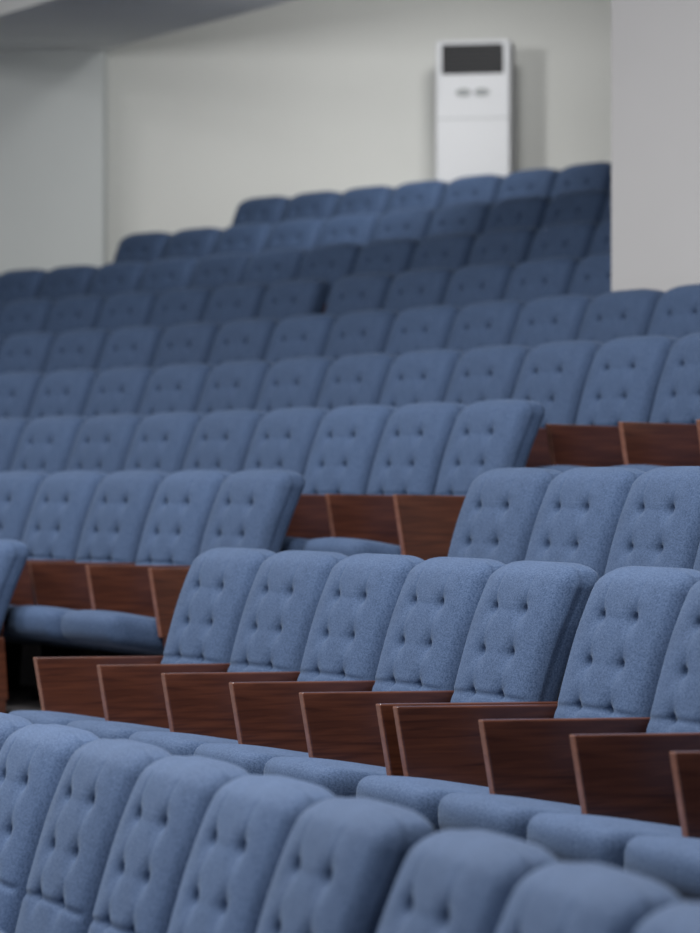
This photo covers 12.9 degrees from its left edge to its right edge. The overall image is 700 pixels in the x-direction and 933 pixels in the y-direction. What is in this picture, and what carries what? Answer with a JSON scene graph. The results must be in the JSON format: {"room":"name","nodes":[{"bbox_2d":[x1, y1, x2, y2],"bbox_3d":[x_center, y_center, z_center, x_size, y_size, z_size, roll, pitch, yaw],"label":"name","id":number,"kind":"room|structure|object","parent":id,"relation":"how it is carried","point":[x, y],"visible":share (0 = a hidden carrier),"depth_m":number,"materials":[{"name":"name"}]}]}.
{"room":"lecture hall","nodes":[
{"label":"lecture hall","id":0,"kind":"room"},
{"bbox_2d":[0,50,107,274],"bbox_3d":[-5.442,-1.168,23.780,7.115,6.023,0.448,0,0,0],"label":"wall","id":1,"kind":"structure","parent":0,"point":[54,104],"depth_m":23.56,"materials":[{"name":"paint"}]},
{"bbox_2d":[0,0,291,50],"bbox_3d":[0.904,-3.708,17.202,8.898,1.010,12.732,0,0,0],"label":"ceiling","id":2,"kind":"structure","parent":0,"point":[25,25],"depth_m":21.96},
{"bbox_2d":[6,644,683,900],"bbox_3d":[0.082,0.215,11.321,30.920,3.130,64.160,0,0,-29],"label":"floor","id":3,"kind":"structure","parent":0,"point":[16,701],"depth_m":14.58,"materials":[{"name":"carpet"}]},
{"bbox_2d":[0,539,29,712],"bbox_3d":[-1.885,0.832,13.174,0.942,1.040,0.575,0,0,-34],"label":"seat","id":4,"kind":"object","parent":3,"relation":"on","point":[14,554],"visible":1,"depth_m":13.17,"materials":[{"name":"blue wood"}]},
{"bbox_2d":[0,417,32,471],"bbox_3d":[-2.187,0.251,16.552,0.942,1.040,0.575,0,0,-39],"label":"seat","id":5,"kind":"object","parent":3,"relation":"on","point":[11,428],"visible":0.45,"depth_m":16.59,"materials":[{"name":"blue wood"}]},
{"bbox_2d":[0,712,32,749],"bbox_3d":[-1.381,1.248,8.980,0.842,1.040,0.540,0,0,-26],"label":"seat","id":6,"kind":"object","parent":3,"relation":"on","point":[9,723],"visible":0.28,"depth_m":8.94,"materials":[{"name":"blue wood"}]},
{"bbox_2d":[0,371,46,417],"bbox_3d":[-2.247,-0.041,17.991,0.942,1.040,0.575,0,0,-41],"label":"seat","id":7,"kind":"object","parent":3,"relation":"on","point":[18,390],"visible":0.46,"depth_m":18.08,"materials":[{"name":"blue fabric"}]},
{"bbox_2d":[0,269,47,303],"bbox_3d":[-2.646,-0.917,22.218,0.575,1.040,0.942,0,0,44],"label":"seat","id":8,"kind":"object","parent":3,"relation":"on","point":[15,285],"visible":0.35,"depth_m":22.37,"materials":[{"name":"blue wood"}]},
{"bbox_2d":[0,471,50,689],"bbox_3d":[-1.920,0.541,14.760,0.942,1.040,0.575,0,0,-36],"label":"seat","id":9,"kind":"object","parent":3,"relation":"on","point":[18,489],"visible":0.54,"depth_m":14.77,"materials":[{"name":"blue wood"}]},
{"bbox_2d":[0,298,56,337],"bbox_3d":[-2.449,-0.625,20.794,0.942,1.040,0.575,0,0,-44],"label":"seat","id":10,"kind":"object","parent":3,"relation":"on","point":[25,315],"visible":0.34,"depth_m":20.96,"materials":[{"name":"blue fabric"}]},
{"bbox_2d":[0,332,59,373],"bbox_3d":[-2.300,-0.333,19.366,0.942,1.040,0.575,0,0,-42],"label":"seat","id":11,"kind":"object","parent":3,"relation":"on","point":[23,352],"visible":0.38,"depth_m":19.51,"materials":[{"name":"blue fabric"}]},
{"bbox_2d":[0,724,99,932],"bbox_3d":[-1.146,1.246,8.486,0.842,1.040,0.540,0,0,-25],"label":"seat","id":12,"kind":"object","parent":3,"relation":"on","point":[34,758],"visible":0.62,"depth_m":8.42,"materials":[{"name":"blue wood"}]},
{"bbox_2d":[11,415,88,474],"bbox_3d":[-1.849,0.249,16.122,0.942,1.040,0.575,0,0,-38],"label":"seat","id":13,"kind":"object","parent":3,"relation":"on","point":[46,443],"visible":0.38,"depth_m":16.25,"materials":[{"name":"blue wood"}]},
{"bbox_2d":[4,471,109,698],"bbox_3d":[-1.605,0.539,14.315,0.942,1.040,0.575,0,0,-35],"label":"seat","id":14,"kind":"object","parent":3,"relation":"on","point":[59,510],"visible":0.53,"depth_m":14.36,"materials":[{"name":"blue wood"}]},
{"bbox_2d":[29,369,101,419],"bbox_3d":[-1.894,-0.043,17.573,0.942,1.040,0.575,0,0,-40],"label":"seat","id":15,"kind":"object","parent":3,"relation":"on","point":[60,392],"visible":0.31,"depth_m":17.71,"materials":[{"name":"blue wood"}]},
{"bbox_2d":[37,265,97,300],"bbox_3d":[-2.253,-0.919,21.835,0.575,1.040,0.942,0,0,44],"label":"seat","id":16,"kind":"object","parent":3,"relation":"on","point":[58,283],"visible":0.3,"depth_m":22.00,"materials":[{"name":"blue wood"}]},
{"bbox_2d":[44,295,108,334],"bbox_3d":[-2.069,-0.627,20.398,0.942,1.040,0.575,0,0,-44],"label":"seat","id":17,"kind":"object","parent":3,"relation":"on","point":[81,312],"visible":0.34,"depth_m":20.56,"materials":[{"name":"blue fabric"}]},
{"bbox_2d":[44,329,112,373],"bbox_3d":[-1.932,-0.336,18.957,0.942,1.040,0.575,0,0,-42],"label":"seat","id":18,"kind":"object","parent":3,"relation":"on","point":[74,349],"visible":0.3,"depth_m":19.11,"materials":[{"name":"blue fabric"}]},
{"bbox_2d":[3,470,169,655],"bbox_3d":[-1.295,0.536,13.863,0.942,1.040,0.575,0,0,-34],"label":"seat","id":19,"kind":"object","parent":3,"relation":"on","point":[120,506],"visible":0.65,"depth_m":13.86,"materials":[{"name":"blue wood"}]},
{"bbox_2d":[15,738,171,932],"bbox_3d":[-0.920,1.243,7.988,0.842,1.040,0.540,0,0,-23],"label":"seat","id":20,"kind":"object","parent":3,"relation":"on","point":[95,787],"visible":0.76,"depth_m":7.99,"materials":[{"name":"blue fabric"}]},
{"bbox_2d":[66,413,145,473],"bbox_3d":[-1.518,0.246,15.686,0.942,1.040,0.575,0,0,-37],"label":"seat","id":21,"kind":"object","parent":3,"relation":"on","point":[102,443],"visible":0.32,"depth_m":15.81,"materials":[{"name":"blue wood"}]},
{"bbox_2d":[87,261,148,296],"bbox_3d":[-1.868,-0.921,21.448,0.942,1.040,0.575,0,0,-44],"label":"seat","id":22,"kind":"object","parent":3,"relation":"on","point":[110,279],"visible":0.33,"depth_m":21.61,"materials":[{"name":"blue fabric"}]},
{"bbox_2d":[4,470,232,655],"bbox_3d":[-0.995,0.534,13.407,0.942,1.040,0.575,0,0,-32],"label":"seat","id":23,"kind":"object","parent":3,"relation":"on","point":[183,502],"visible":0.58,"depth_m":13.36,"materials":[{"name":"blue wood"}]},
{"bbox_2d":[83,366,156,417],"bbox_3d":[-1.548,-0.045,17.150,0.942,1.040,0.575,0,0,-39],"label":"seat","id":24,"kind":"object","parent":3,"relation":"on","point":[116,390],"visible":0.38,"depth_m":17.29,"materials":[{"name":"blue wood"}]},
{"bbox_2d":[96,291,160,331],"bbox_3d":[-1.696,-0.629,19.999,0.942,1.040,0.575,0,0,-43],"label":"seat","id":25,"kind":"object","parent":3,"relation":"on","point":[126,309],"visible":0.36,"depth_m":20.16,"materials":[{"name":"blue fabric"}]},
{"bbox_2d":[97,325,167,371],"bbox_3d":[-1.573,-0.338,18.546,0.942,1.040,0.575,0,0,-41],"label":"seat","id":26,"kind":"object","parent":3,"relation":"on","point":[133,345],"visible":0.24,"depth_m":18.69,"materials":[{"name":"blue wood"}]},
{"bbox_2d":[8,547,275,728],"bbox_3d":[-0.771,0.823,11.352,0.942,1.040,0.610,0,0,-30],"label":"seat","id":27,"kind":"object","parent":3,"relation":"on","point":[216,588],"visible":0.52,"depth_m":11.39,"materials":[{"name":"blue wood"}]},
{"bbox_2d":[113,232,172,263],"bbox_3d":[-1.784,-1.215,22.598,0.610,1.040,0.942,0,0,45],"label":"seat","id":28,"kind":"object","parent":3,"relation":"on","point":[149,247],"visible":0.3,"depth_m":22.75,"materials":[{"name":"blue fabric"}]},
{"bbox_2d":[123,411,205,473],"bbox_3d":[-1.195,0.244,15.246,0.942,1.040,0.575,0,0,-36],"label":"seat","id":29,"kind":"object","parent":3,"relation":"on","point":[161,441],"visible":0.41,"depth_m":15.36,"materials":[{"name":"blue fabric"}]},
{"bbox_2d":[0,774,335,932],"bbox_3d":[-0.495,1.238,6.976,0.842,1.040,0.540,0,0,-22],"label":"seat","id":30,"kind":"object","parent":3,"relation":"on","point":[246,827],"visible":0.86,"depth_m":6.99,"materials":[{"name":"blue fabric"}]},
{"bbox_2d":[88,755,248,932],"bbox_3d":[-0.703,1.240,7.484,0.842,1.040,0.540,0,0,-23],"label":"seat","id":31,"kind":"object","parent":3,"relation":"on","point":[167,806],"visible":0.77,"depth_m":7.49,"materials":[{"name":"blue fabric"}]},
{"bbox_2d":[138,257,200,293],"bbox_3d":[-1.488,-0.923,21.055,0.942,1.040,0.575,0,0,-43],"label":"seat","id":32,"kind":"object","parent":3,"relation":"on","point":[161,276],"visible":0.27,"depth_m":21.21,"materials":[{"name":"blue fabric"}]},
{"bbox_2d":[138,363,215,416],"bbox_3d":[-1.208,-0.048,16.719,0.942,1.040,0.575,0,0,-38],"label":"seat","id":33,"kind":"object","parent":3,"relation":"on","point":[173,387],"visible":0.31,"depth_m":16.86,"materials":[{"name":"blue fabric"}]},
{"bbox_2d":[148,287,214,327],"bbox_3d":[-1.329,-0.631,19.593,0.942,1.040,0.575,0,0,-42],"label":"seat","id":34,"kind":"object","parent":3,"relation":"on","point":[173,307],"visible":0.28,"depth_m":19.75,"materials":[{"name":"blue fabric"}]},
{"bbox_2d":[62,469,304,655],"bbox_3d":[-0.700,0.532,12.943,0.942,1.040,0.575,0,0,-32],"label":"seat","id":35,"kind":"object","parent":3,"relation":"on","point":[255,509],"visible":0.46,"depth_m":12.91,"materials":[{"name":"fabric"}]},
{"bbox_2d":[152,322,223,368],"bbox_3d":[-1.221,-0.340,18.129,0.942,1.040,0.575,0,0,-39],"label":"seat","id":36,"kind":"object","parent":3,"relation":"on","point":[182,343],"visible":0.27,"depth_m":18.27,"materials":[{"name":"blue fabric"}]},
{"bbox_2d":[163,227,222,259],"bbox_3d":[-1.384,-1.217,22.200,0.942,1.040,0.575,0,0,-44],"label":"seat","id":37,"kind":"object","parent":3,"relation":"on","point":[200,243],"visible":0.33,"depth_m":22.36,"materials":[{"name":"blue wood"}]},
{"bbox_2d":[67,550,347,739],"bbox_3d":[-0.498,0.820,10.858,0.942,1.040,0.575,0,0,-29],"label":"seat","id":38,"kind":"object","parent":3,"relation":"on","point":[287,588],"visible":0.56,"depth_m":10.81,"materials":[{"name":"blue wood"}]},
{"bbox_2d":[190,253,253,289],"bbox_3d":[-1.115,-0.925,20.656,0.942,1.040,0.575,0,0,-42],"label":"seat","id":39,"kind":"object","parent":3,"relation":"on","point":[216,271],"visible":0.3,"depth_m":20.81,"materials":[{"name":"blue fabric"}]},
{"bbox_2d":[182,409,266,473],"bbox_3d":[-0.879,0.242,14.800,0.942,1.040,0.575,0,0,-34],"label":"seat","id":40,"kind":"object","parent":3,"relation":"on","point":[221,440],"visible":0.3,"depth_m":14.91,"materials":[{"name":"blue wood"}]},
{"bbox_2d":[196,360,273,414],"bbox_3d":[-0.878,-0.050,16.287,0.942,1.040,0.575,0,0,-37],"label":"seat","id":41,"kind":"object","parent":3,"relation":"on","point":[231,385],"visible":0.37,"depth_m":16.41,"materials":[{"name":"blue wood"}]},
{"bbox_2d":[202,283,270,323],"bbox_3d":[-0.970,-0.634,19.183,0.942,1.040,0.575,0,0,-41],"label":"seat","id":42,"kind":"object","parent":3,"relation":"on","point":[227,303],"visible":0.22,"depth_m":19.33,"materials":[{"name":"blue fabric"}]},
{"bbox_2d":[207,318,280,365],"bbox_3d":[-0.875,-0.342,17.705,0.942,1.040,0.575,0,0,-39],"label":"seat","id":43,"kind":"object","parent":3,"relation":"on","point":[241,339],"visible":0.3,"depth_m":17.84,"materials":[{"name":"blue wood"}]},
{"bbox_2d":[213,223,274,254],"bbox_3d":[-1.001,-1.219,21.808,0.942,1.040,0.575,0,0,-44],"label":"seat","id":44,"kind":"object","parent":3,"relation":"on","point":[252,238],"visible":0.31,"depth_m":21.97,"materials":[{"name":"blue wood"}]},
{"bbox_2d":[231,196,290,225],"bbox_3d":[-0.921,-1.512,22.973,0.610,1.040,0.942,0,0,45],"label":"seat","id":45,"kind":"object","parent":3,"relation":"on","point":[270,209],"visible":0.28,"depth_m":23.13,"materials":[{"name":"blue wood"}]},
{"bbox_2d":[242,248,307,284],"bbox_3d":[-0.744,-0.927,20.248,0.942,1.040,0.575,0,0,-42],"label":"seat","id":46,"kind":"object","parent":3,"relation":"on","point":[270,267],"visible":0.18,"depth_m":20.41,"materials":[{"name":"blue fabric"}]},
{"bbox_2d":[129,553,424,755],"bbox_3d":[-0.242,0.818,10.376,0.942,1.040,0.575,0,0,-28],"label":"seat","id":47,"kind":"object","parent":3,"relation":"on","point":[361,592],"visible":0.55,"depth_m":10.32,"materials":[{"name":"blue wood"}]},
{"bbox_2d":[243,407,331,476],"bbox_3d":[-0.571,0.239,14.348,0.942,1.040,0.575,0,0,-34],"label":"seat","id":48,"kind":"object","parent":3,"relation":"on","point":[283,438],"visible":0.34,"depth_m":14.45,"materials":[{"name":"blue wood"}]},
{"bbox_2d":[257,278,330,320],"bbox_3d":[-0.616,-0.636,18.766,0.942,1.040,0.575,0,0,-40],"label":"seat","id":49,"kind":"object","parent":3,"relation":"on","point":[282,300],"visible":0.28,"depth_m":18.89,"materials":[{"name":"blue fabric"}]},
{"bbox_2d":[255,356,335,412],"bbox_3d":[-0.552,-0.052,15.846,0.942,1.040,0.575,0,0,-36],"label":"seat","id":50,"kind":"object","parent":3,"relation":"on","point":[296,381],"visible":0.26,"depth_m":15.97,"materials":[{"name":"blue fabric"}]},
{"bbox_2d":[265,218,327,250],"bbox_3d":[-0.625,-1.221,21.411,0.942,1.040,0.575,0,0,-43],"label":"seat","id":51,"kind":"object","parent":3,"relation":"on","point":[305,233],"visible":0.26,"depth_m":21.57,"materials":[{"name":"blue fabric"}]},
{"bbox_2d":[265,314,339,362],"bbox_3d":[-0.536,-0.344,17.276,0.942,1.040,0.575,0,0,-38],"label":"seat","id":52,"kind":"object","parent":3,"relation":"on","point":[299,335],"visible":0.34,"depth_m":17.41,"materials":[{"name":"blue fabric"}]},
{"bbox_2d":[282,191,341,221],"bbox_3d":[-0.525,-1.514,22.571,0.942,1.040,0.575,0,0,-44],"label":"seat","id":53,"kind":"object","parent":3,"relation":"on","point":[322,204],"visible":0.22,"depth_m":22.73,"materials":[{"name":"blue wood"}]},
{"bbox_2d":[297,243,363,313],"bbox_3d":[-0.384,-0.929,19.840,0.942,1.040,0.575,0,0,-41],"label":"seat","id":54,"kind":"object","parent":3,"relation":"on","point":[331,263],"visible":0.28,"depth_m":19.98,"materials":[{"name":"blue fabric"}]},
{"bbox_2d":[286,405,397,539],"bbox_3d":[-0.268,0.237,13.890,0.942,1.040,0.575,0,0,-33],"label":"seat","id":55,"kind":"object","parent":3,"relation":"on","point":[345,445],"visible":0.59,"depth_m":13.93,"materials":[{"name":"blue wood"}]},
{"bbox_2d":[256,797,434,932],"bbox_3d":[-0.298,1.235,6.466,0.842,1.040,0.540,0,0,-21],"label":"seat","id":56,"kind":"object","parent":3,"relation":"on","point":[341,861],"visible":0.88,"depth_m":6.44,"materials":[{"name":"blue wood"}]},
{"bbox_2d":[317,213,381,246],"bbox_3d":[-0.263,-1.223,21.018,0.942,1.040,0.610,0,0,-43],"label":"seat","id":57,"kind":"object","parent":3,"relation":"on","point":[359,228],"visible":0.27,"depth_m":21.16,"materials":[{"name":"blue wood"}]},
{"bbox_2d":[194,557,505,774],"bbox_3d":[0.004,0.815,9.890,0.942,1.040,0.575,0,0,-26],"label":"seat","id":58,"kind":"object","parent":3,"relation":"on","point":[438,600],"visible":0.57,"depth_m":9.82,"materials":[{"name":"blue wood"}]},
{"bbox_2d":[316,353,398,409],"bbox_3d":[-0.235,-0.054,15.402,0.942,1.040,0.575,0,0,-35],"label":"seat","id":59,"kind":"object","parent":3,"relation":"on","point":[353,379],"visible":0.31,"depth_m":15.52,"materials":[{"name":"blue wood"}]},
{"bbox_2d":[324,273,396,316],"bbox_3d":[-0.212,-0.638,18.273,0.942,1.040,0.610,0,0,-39],"label":"seat","id":60,"kind":"object","parent":3,"relation":"on","point":[369,291],"visible":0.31,"depth_m":18.40,"materials":[{"name":"blue fabric"}]},
{"bbox_2d":[323,309,400,359],"bbox_3d":[-0.203,-0.346,16.841,0.942,1.040,0.575,0,0,-37],"label":"seat","id":61,"kind":"object","parent":3,"relation":"on","point":[367,331],"visible":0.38,"depth_m":16.97,"materials":[{"name":"blue fabric"}]},
{"bbox_2d":[333,186,394,216],"bbox_3d":[-0.146,-1.516,22.176,0.942,1.040,0.575,0,0,-43],"label":"seat","id":62,"kind":"object","parent":3,"relation":"on","point":[372,199],"visible":0.23,"depth_m":22.34,"materials":[{"name":"blue fabric"}]},
{"bbox_2d":[280,402,466,551],"bbox_3d":[0.023,0.235,13.431,0.942,1.040,0.575,0,0,-31],"label":"seat","id":63,"kind":"object","parent":3,"relation":"on","point":[414,440],"visible":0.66,"depth_m":13.41,"materials":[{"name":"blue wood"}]},
{"bbox_2d":[352,238,419,274],"bbox_3d":[-0.029,-0.931,19.424,0.942,1.040,0.575,0,0,-40],"label":"seat","id":64,"kind":"object","parent":3,"relation":"on","point":[390,256],"visible":0.29,"depth_m":19.56,"materials":[{"name":"blue fabric"}]},
{"bbox_2d":[372,207,436,241],"bbox_3d":[0.111,-1.225,20.599,0.942,1.040,0.575,0,0,-41],"label":"seat","id":65,"kind":"object","parent":3,"relation":"on","point":[412,223],"visible":0.3,"depth_m":20.75,"materials":[{"name":"blue fabric"}]},
{"bbox_2d":[385,180,448,213],"bbox_3d":[0.226,-1.518,21.776,0.942,1.040,0.575,0,0,-42],"label":"seat","id":66,"kind":"object","parent":3,"relation":"on","point":[426,194],"visible":0.31,"depth_m":21.93,"materials":[{"name":"blue fabric"}]},
{"bbox_2d":[383,268,456,311],"bbox_3d":[0.138,-0.640,17.831,0.942,1.040,0.575,0,0,-38],"label":"seat","id":67,"kind":"object","parent":3,"relation":"on","point":[428,286],"visible":0.27,"depth_m":17.96,"materials":[{"name":"blue fabric"}]},
{"bbox_2d":[379,349,464,407],"bbox_3d":[0.076,-0.057,14.950,0.942,1.040,0.575,0,0,-34],"label":"seat","id":68,"kind":"object","parent":3,"relation":"on","point":[418,376],"visible":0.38,"depth_m":15.06,"materials":[{"name":"blue fabric"}]},
{"bbox_2d":[384,305,462,355],"bbox_3d":[0.122,-0.348,16.403,0.942,1.040,0.575,0,0,-36],"label":"seat","id":69,"kind":"object","parent":3,"relation":"on","point":[422,327],"visible":0.29,"depth_m":16.52,"materials":[{"name":"blue fabric"}]},
{"bbox_2d":[303,399,544,559],"bbox_3d":[0.308,0.233,12.965,0.942,1.040,0.575,0,0,-30],"label":"seat","id":70,"kind":"object","parent":3,"relation":"on","point":[486,435],"visible":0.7,"depth_m":12.93,"materials":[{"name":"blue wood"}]},
{"bbox_2d":[264,561,598,797],"bbox_3d":[0.243,0.813,9.398,0.942,1.040,0.575,0,0,-25],"label":"seat","id":71,"kind":"object","parent":3,"relation":"on","point":[528,614],"visible":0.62,"depth_m":9.35,"materials":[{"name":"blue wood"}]},
{"bbox_2d":[409,233,478,269],"bbox_3d":[0.319,-0.934,19.003,0.942,1.040,0.575,0,0,-39],"label":"seat","id":72,"kind":"object","parent":3,"relation":"on","point":[452,250],"visible":0.21,"depth_m":19.14,"materials":[{"name":"blue fabric"}]},
{"bbox_2d":[426,202,493,237],"bbox_3d":[0.470,-1.227,20.185,0.942,1.040,0.575,0,0,-41],"label":"seat","id":73,"kind":"object","parent":3,"relation":"on","point":[471,217],"visible":0.28,"depth_m":20.33,"materials":[{"name":"blue fabric"}]},
{"bbox_2d":[377,829,558,932],"bbox_3d":[-0.073,1.232,5.847,0.842,1.040,0.540,0,0,-20],"label":"seat","id":74,"kind":"object","parent":3,"relation":"on","point":[451,880],"visible":0.82,"depth_m":5.86,"materials":[{"name":"blue fabric"}]},
{"bbox_2d":[440,174,503,207],"bbox_3d":[0.589,-1.520,21.376,0.942,1.040,0.610,0,0,-42],"label":"seat","id":75,"kind":"object","parent":3,"relation":"on","point":[478,188],"visible":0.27,"depth_m":21.52,"materials":[{"name":"blue fabric"}]},
{"bbox_2d":[436,39,514,182],"bbox_3d":[0.956,-2.258,23.517,0.570,1.940,0.350,0,0,10],"label":"air conditioner","id":76,"kind":"object","parent":3,"relation":"on","point":[475,79],"visible":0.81,"depth_m":23.36,"materials":[{"name":"plastic"}]},
{"bbox_2d":[442,262,517,307],"bbox_3d":[0.472,-0.643,17.396,0.942,1.040,0.575,0,0,-37],"label":"seat","id":77,"kind":"object","parent":3,"relation":"on","point":[470,284],"visible":0.29,"depth_m":17.53,"materials":[{"name":"blue fabric"}]},
{"bbox_2d":[446,300,526,351],"bbox_3d":[0.442,-0.351,15.956,0.942,1.040,0.575,0,0,-35],"label":"seat","id":78,"kind":"object","parent":3,"relation":"on","point":[486,323],"visible":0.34,"depth_m":16.08,"materials":[{"name":"blue fabric"}]},
{"bbox_2d":[444,345,532,405],"bbox_3d":[0.378,-0.059,14.496,0.942,1.040,0.575,0,0,-33],"label":"seat","id":79,"kind":"object","parent":3,"relation":"on","point":[482,373],"visible":0.31,"depth_m":14.61,"materials":[{"name":"blue fabric"}]},
{"bbox_2d":[467,227,538,265],"bbox_3d":[0.662,-0.936,18.577,0.942,1.040,0.575,0,0,-38],"label":"seat","id":80,"kind":"object","parent":3,"relation":"on","point":[507,245],"visible":0.26,"depth_m":18.71,"materials":[{"name":"blue fabric"}]},
{"bbox_2d":[448,467,561,563],"bbox_3d":[0.276,0.523,11.261,0.942,1.040,0.610,0,0,-29],"label":"seat","id":81,"kind":"object","parent":3,"relation":"on","point":[500,508],"visible":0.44,"depth_m":11.32,"materials":[{"name":"blue fabric"}]},
{"bbox_2d":[482,196,551,233],"bbox_3d":[0.823,-1.229,19.765,0.942,1.040,0.575,0,0,-40],"label":"seat","id":82,"kind":"object","parent":3,"relation":"on","point":[529,211],"visible":0.3,"depth_m":19.91,"materials":[{"name":"blue fabric"}]},
{"bbox_2d":[495,168,559,202],"bbox_3d":[0.961,-1.522,20.952,0.942,1.040,0.575,0,0,-41],"label":"seat","id":83,"kind":"object","parent":3,"relation":"on","point":[534,182],"visible":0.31,"depth_m":21.11,"materials":[{"name":"blue fabric"}]},
{"bbox_2d":[356,566,699,832],"bbox_3d":[0.516,0.810,8.806,0.942,1.040,0.610,0,0,-24],"label":"seat","id":84,"kind":"object","parent":3,"relation":"on","point":[630,615],"visible":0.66,"depth_m":8.78,"materials":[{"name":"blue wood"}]},
{"bbox_2d":[503,257,581,302],"bbox_3d":[0.799,-0.645,16.955,0.942,1.040,0.575,0,0,-37],"label":"seat","id":85,"kind":"object","parent":3,"relation":"on","point":[533,279],"visible":0.27,"depth_m":17.09,"materials":[{"name":"blue fabric"}]},
{"bbox_2d":[510,295,594,347],"bbox_3d":[0.754,-0.353,15.506,0.942,1.040,0.575,0,0,-35],"label":"seat","id":86,"kind":"object","parent":3,"relation":"on","point":[542,320],"visible":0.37,"depth_m":15.63,"materials":[{"name":"blue fabric"}]},
{"bbox_2d":[512,340,603,467],"bbox_3d":[0.674,-0.061,14.035,0.942,1.040,0.575,0,0,-32],"label":"seat","id":87,"kind":"object","parent":3,"relation":"on","point":[554,375],"visible":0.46,"depth_m":14.07,"materials":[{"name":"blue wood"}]},
{"bbox_2d":[527,221,600,260],"bbox_3d":[0.999,-0.938,18.145,0.942,1.040,0.575,0,0,-37],"label":"seat","id":88,"kind":"object","parent":3,"relation":"on","point":[574,239],"visible":0.29,"depth_m":18.27,"materials":[{"name":"blue fabric"}]},
{"bbox_2d":[438,580,699,840],"bbox_3d":[0.742,0.807,8.289,0.942,1.040,0.575,0,0,-23],"label":"seat","id":89,"kind":"object","parent":3,"relation":"on","point":[623,775],"visible":0.65,"depth_m":8.02,"materials":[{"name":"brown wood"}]},
{"bbox_2d":[540,190,610,228],"bbox_3d":[1.168,-1.231,19.342,0.942,1.040,0.575,0,0,-39],"label":"seat","id":90,"kind":"object","parent":3,"relation":"on","point":[586,205],"visible":0.2,"depth_m":19.49,"materials":[{"name":"blue fabric"}]},
{"bbox_2d":[550,162,610,197],"bbox_3d":[1.318,-1.524,20.534,0.942,1.040,0.575,0,0,-41],"label":"seat","id":91,"kind":"object","parent":3,"relation":"on","point":[597,175],"visible":0.24,"depth_m":20.70,"materials":[{"name":"blue fabric"}]},
{"bbox_2d":[525,467,645,578],"bbox_3d":[0.539,0.520,10.764,0.942,1.040,0.575,0,0,-27],"label":"seat","id":92,"kind":"object","parent":3,"relation":"on","point":[580,510],"visible":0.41,"depth_m":10.83,"materials":[{"name":"blue fabric"}]},
{"bbox_2d":[496,861,682,932],"bbox_3d":[0.103,1.230,5.330,0.842,1.040,0.540,0,0,-18],"label":"seat","id":93,"kind":"object","parent":3,"relation":"on","point":[557,897],"visible":0.94,"depth_m":5.35,"materials":[{"name":"blue fabric"}]},
{"bbox_2d":[568,252,610,296],"bbox_3d":[1.117,-0.647,16.513,0.942,1.040,0.575,0,0,-35],"label":"seat","id":94,"kind":"object","parent":3,"relation":"on","point":[592,275],"visible":0.23,"depth_m":16.72,"materials":[{"name":"blue fabric"}]},
{"bbox_2d":[587,219,610,256],"bbox_3d":[1.329,-0.940,17.707,0.942,1.040,0.575,0,0,-37],"label":"seat","id":95,"kind":"object","parent":3,"relation":"on","point":[601,242],"visible":0.09,"depth_m":18.00,"materials":[{"name":"blue fabric"}]},
{"bbox_2d":[545,335,678,466],"bbox_3d":[0.963,-0.064,13.569,0.942,1.040,0.575,0,0,-32],"label":"seat","id":96,"kind":"object","parent":3,"relation":"on","point":[622,382],"visible":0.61,"depth_m":13.57,"materials":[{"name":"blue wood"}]},
{"bbox_2d":[527,751,699,869],"bbox_3d":[0.953,0.805,7.784,0.942,1.040,0.575,0,0,-23],"label":"seat","id":97,"kind":"object","parent":3,"relation":"on","point":[570,837],"visible":0.5,"depth_m":7.48,"materials":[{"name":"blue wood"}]},
{"bbox_2d":[535,332,699,472],"bbox_3d":[1.242,-0.066,13.101,0.942,1.040,0.575,0,0,-30],"label":"seat","id":98,"kind":"object","parent":3,"relation":"on","point":[670,438],"visible":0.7,"depth_m":12.92,"materials":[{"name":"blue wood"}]},
{"bbox_2d":[577,289,664,343],"bbox_3d":[1.058,-0.355,15.051,0.942,1.040,0.575,0,0,-34],"label":"seat","id":99,"kind":"object","parent":3,"relation":"on","point":[609,316],"visible":0.26,"depth_m":15.17,"materials":[{"name":"blue fabric"}]},
{"bbox_2d":[604,466,699,574],"bbox_3d":[0.786,0.518,10.277,0.942,1.040,0.575,0,0,-26],"label":"seat","id":100,"kind":"object","parent":3,"relation":"on","point":[658,525],"visible":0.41,"depth_m":10.37,"materials":[{"name":"blue fabric"}]},
{"bbox_2d":[612,419,699,471],"bbox_3d":[1.516,-0.068,12.626,0.942,1.040,0.575,0,0,-30],"label":"seat","id":101,"kind":"object","parent":3,"relation":"on","point":[645,468],"visible":0.09,"depth_m":12.32,"materials":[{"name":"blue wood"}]},
{"bbox_2d":[624,835,699,901],"bbox_3d":[1.154,0.802,7.275,0.942,1.040,0.575,0,0,-22],"label":"seat","id":102,"kind":"object","parent":3,"relation":"on","point":[672,861],"visible":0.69,"depth_m":7.10,"materials":[{"name":"blue fabric"}]},
{"bbox_2d":[634,901,699,932],"bbox_3d":[0.271,1.227,4.808,0.842,1.040,0.540,0,0,-17],"label":"seat","id":103,"kind":"object","parent":3,"relation":"on","point":[683,916],"visible":1,"depth_m":4.99,"materials":[{"name":"blue fabric"}]},
{"bbox_2d":[647,284,699,338],"bbox_3d":[1.354,-0.358,14.592,0.942,1.040,0.575,0,0,-33],"label":"seat","id":104,"kind":"object","parent":3,"relation":"on","point":[676,314],"visible":0.3,"depth_m":14.78,"materials":[{"name":"blue fabric"}]},
{"bbox_2d":[107,0,610,263],"bbox_3d":[-1.500,-1.166,24.156,15.000,6.023,0.300,0,0,0],"label":"wall","id":105,"kind":"structure","parent":0,"point":[290,99],"depth_m":24.02,"materials":[{"name":"paint"}]},
{"bbox_2d":[611,0,699,291],"bbox_3d":[5.400,-1.225,12.607,8.114,6.023,16.638,0,0,0],"label":"wall","id":106,"kind":"structure","parent":0,"point":[655,44],"depth_m":15.59,"materials":[{"name":"paint"}]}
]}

